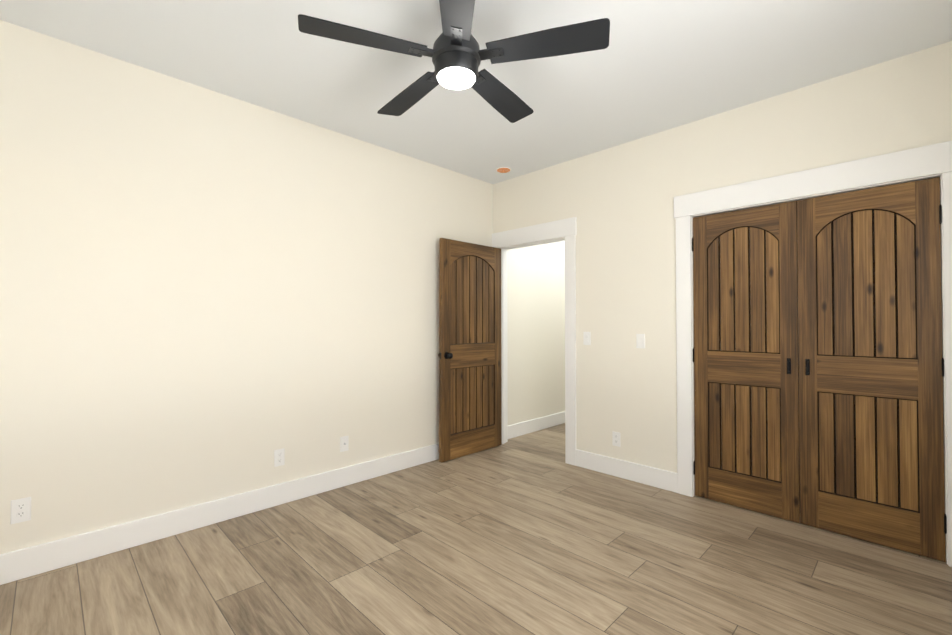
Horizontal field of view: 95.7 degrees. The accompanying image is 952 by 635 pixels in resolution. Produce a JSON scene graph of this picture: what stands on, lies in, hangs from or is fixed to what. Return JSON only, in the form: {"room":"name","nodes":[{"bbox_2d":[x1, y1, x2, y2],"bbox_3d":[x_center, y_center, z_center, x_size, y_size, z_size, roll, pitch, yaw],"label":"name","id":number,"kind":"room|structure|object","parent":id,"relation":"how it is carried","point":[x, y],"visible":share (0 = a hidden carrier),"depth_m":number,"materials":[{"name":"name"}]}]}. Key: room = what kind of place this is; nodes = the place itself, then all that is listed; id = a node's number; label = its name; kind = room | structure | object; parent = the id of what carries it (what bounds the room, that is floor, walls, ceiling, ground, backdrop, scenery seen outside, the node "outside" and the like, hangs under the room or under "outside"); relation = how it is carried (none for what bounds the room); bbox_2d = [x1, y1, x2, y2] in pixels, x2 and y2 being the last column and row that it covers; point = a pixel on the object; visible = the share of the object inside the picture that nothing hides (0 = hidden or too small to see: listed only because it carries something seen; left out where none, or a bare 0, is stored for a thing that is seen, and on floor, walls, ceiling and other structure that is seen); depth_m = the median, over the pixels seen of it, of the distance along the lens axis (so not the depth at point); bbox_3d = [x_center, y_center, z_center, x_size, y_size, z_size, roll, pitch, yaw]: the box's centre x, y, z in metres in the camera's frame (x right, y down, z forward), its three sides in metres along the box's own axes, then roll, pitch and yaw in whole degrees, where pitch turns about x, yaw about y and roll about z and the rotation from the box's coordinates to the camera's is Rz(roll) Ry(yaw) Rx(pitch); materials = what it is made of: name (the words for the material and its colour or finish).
{"room":"empty bedroom","nodes":[
{"label":"empty bedroom","id":0,"kind":"room"},
{"bbox_2d":[0,20,564,553],"bbox_3d":[-0.463,-0.054,4.009,7.140,2.740,0.120,1,-1,-45],"label":"wall","id":1,"kind":"structure","parent":0,"point":[206,296],"depth_m":2.69,"materials":[{"name":"white paint"}]},
{"bbox_2d":[10,497,30,523],"bbox_3d":[-2.249,0.954,2.131,0.070,0.115,0.008,1,-1,-45],"label":"electrical outlet","id":2,"kind":"object","parent":1,"relation":"attached to","point":[21,510],"visible":1,"depth_m":2.13,"materials":[{"name":"white plastic"}]},
{"bbox_2d":[0,443,438,584],"bbox_3d":[-1.338,1.229,3.026,4.300,0.145,0.016,1,-1,-45],"label":"baseboard","id":3,"kind":"structure","parent":1,"relation":"attached to","point":[19,564],"depth_m":2.60,"materials":[{"name":"white paint"}]},
{"bbox_2d":[274,448,284,466],"bbox_3d":[-1.369,0.977,3.004,0.070,0.115,0.008,1,-1,-45],"label":"electrical outlet","id":4,"kind":"object","parent":1,"relation":"attached to","point":[279,457],"visible":1,"depth_m":3.00,"materials":[{"name":"white plastic"}]},
{"bbox_2d":[340,436,348,451],"bbox_3d":[-1.018,0.981,3.346,0.070,0.115,0.018,1,-1,-45],"label":"electrical outlet","id":5,"kind":"object","parent":1,"relation":"attached to","point":[344,443],"visible":1,"depth_m":3.35,"materials":[{"name":"white plastic"}]},
{"bbox_2d":[0,423,951,634],"bbox_3d":[0.812,1.347,2.704,7.140,0.100,3.740,1,-1,-45],"label":"floor","id":6,"kind":"structure","parent":0,"point":[533,533],"depth_m":2.19,"materials":[{"name":"brown wood"}]},
{"bbox_2d":[0,0,951,183],"bbox_3d":[0.812,-1.492,2.745,7.140,0.100,3.740,1,-1,-45],"label":"ceiling","id":7,"kind":"structure","parent":0,"point":[655,66],"depth_m":2.41,"materials":[{"name":"white paint"}]},
{"bbox_2d":[298,0,609,122],"bbox_3d":[-0.100,-1.259,1.992,1.293,0.389,1.273,1,-1,-45],"label":"ceiling fan","id":8,"kind":"object","parent":7,"relation":"hanging from","point":[457,54],"visible":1,"depth_m":1.87,"materials":[{"name":"black metal"}]},
{"bbox_2d":[496,167,510,172],"bbox_3d":[0.265,-1.410,4.146,0.148,0.024,0.148,1,-1,-45],"label":"sprinkler","id":9,"kind":"object","parent":7,"relation":"attached to","point":[503,169],"visible":1,"depth_m":4.13,"materials":[{"name":"plastic"}]},
{"bbox_2d":[493,41,951,472],"bbox_3d":[1.458,-0.063,3.366,0.120,2.740,3.500,1,-1,-45],"label":"wall","id":10,"kind":"structure","parent":0,"point":[617,201],"depth_m":3.33,"materials":[{"name":"white paint"}]},
{"bbox_2d":[438,238,501,462],"bbox_3d":[-0.031,0.296,4.197,0.821,2.030,0.174,1,-1,-45],"label":"open entry door","id":11,"kind":"structure","parent":10,"relation":"in","point":[470,382],"depth_m":4.15,"materials":[{"name":"brown wood"}]},
{"bbox_2d":[492,217,576,465],"bbox_3d":[0.585,0.214,4.241,0.168,2.210,1.021,1,-1,-45],"label":"door frame","id":12,"kind":"structure","parent":10,"relation":"attached to","point":[566,228],"depth_m":3.91,"materials":[{"name":"white paint"}]},
{"bbox_2d":[583,332,590,344],"bbox_3d":[0.967,0.182,3.763,0.011,0.115,0.070,1,-1,-45],"label":"light switch","id":13,"kind":"object","parent":10,"relation":"attached to","point":[586,338],"visible":1,"depth_m":3.76,"materials":[{"name":"white plastic"}]},
{"bbox_2d":[612,431,619,446],"bbox_3d":[1.159,1.004,3.561,0.008,0.115,0.070,1,-1,-45],"label":"electrical outlet","id":14,"kind":"object","parent":10,"relation":"attached to","point":[615,438],"visible":1,"depth_m":3.56,"materials":[{"name":"white plastic"}]},
{"bbox_2d":[576,449,676,492],"bbox_3d":[1.764,1.228,2.942,0.016,0.145,2.495,1,-1,-45],"label":"baseboard","id":15,"kind":"structure","parent":10,"relation":"attached to","point":[650,476],"depth_m":3.47,"materials":[{"name":"white paint"}]},
{"bbox_2d":[636,334,644,348],"bbox_3d":[1.305,0.187,3.422,0.011,0.115,0.070,1,-1,-45],"label":"light switch","id":16,"kind":"object","parent":10,"relation":"attached to","point":[640,340],"visible":1,"depth_m":3.42,"materials":[{"name":"white plastic"}]},
{"bbox_2d":[692,201,799,522],"bbox_3d":[1.808,0.278,2.940,0.068,2.030,0.628,1,-1,-45],"label":"closet door","id":17,"kind":"structure","parent":10,"relation":"in","point":[749,322],"depth_m":2.92,"materials":[{"name":"brown wood"}]},
{"bbox_2d":[674,141,951,566],"bbox_3d":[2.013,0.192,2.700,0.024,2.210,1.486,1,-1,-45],"label":"trim","id":18,"kind":"structure","parent":10,"relation":"attached to","point":[927,160],"depth_m":2.71,"materials":[{"name":"white paint"}]},
{"bbox_2d":[797,177,946,561],"bbox_3d":[2.253,0.271,2.493,0.068,2.030,0.628,1,-1,-45],"label":"closet door","id":19,"kind":"structure","parent":10,"relation":"in","point":[886,367],"depth_m":2.47,"materials":[{"name":"brown wood"}]},
{"bbox_3d":[2.070,-0.046,4.594,2.480,2.740,0.120,1,-1,-45],"label":"wall","id":20,"kind":"structure","parent":0,"visible":0},
{"bbox_2d":[508,411,564,438],"bbox_3d":[1.154,1.265,5.497,2.480,0.145,0.020,1,-1,-45],"label":"baseboard","id":21,"kind":"structure","parent":20,"relation":"attached to","point":[527,427],"depth_m":5.01,"materials":[{"name":"white paint"}]}
]}

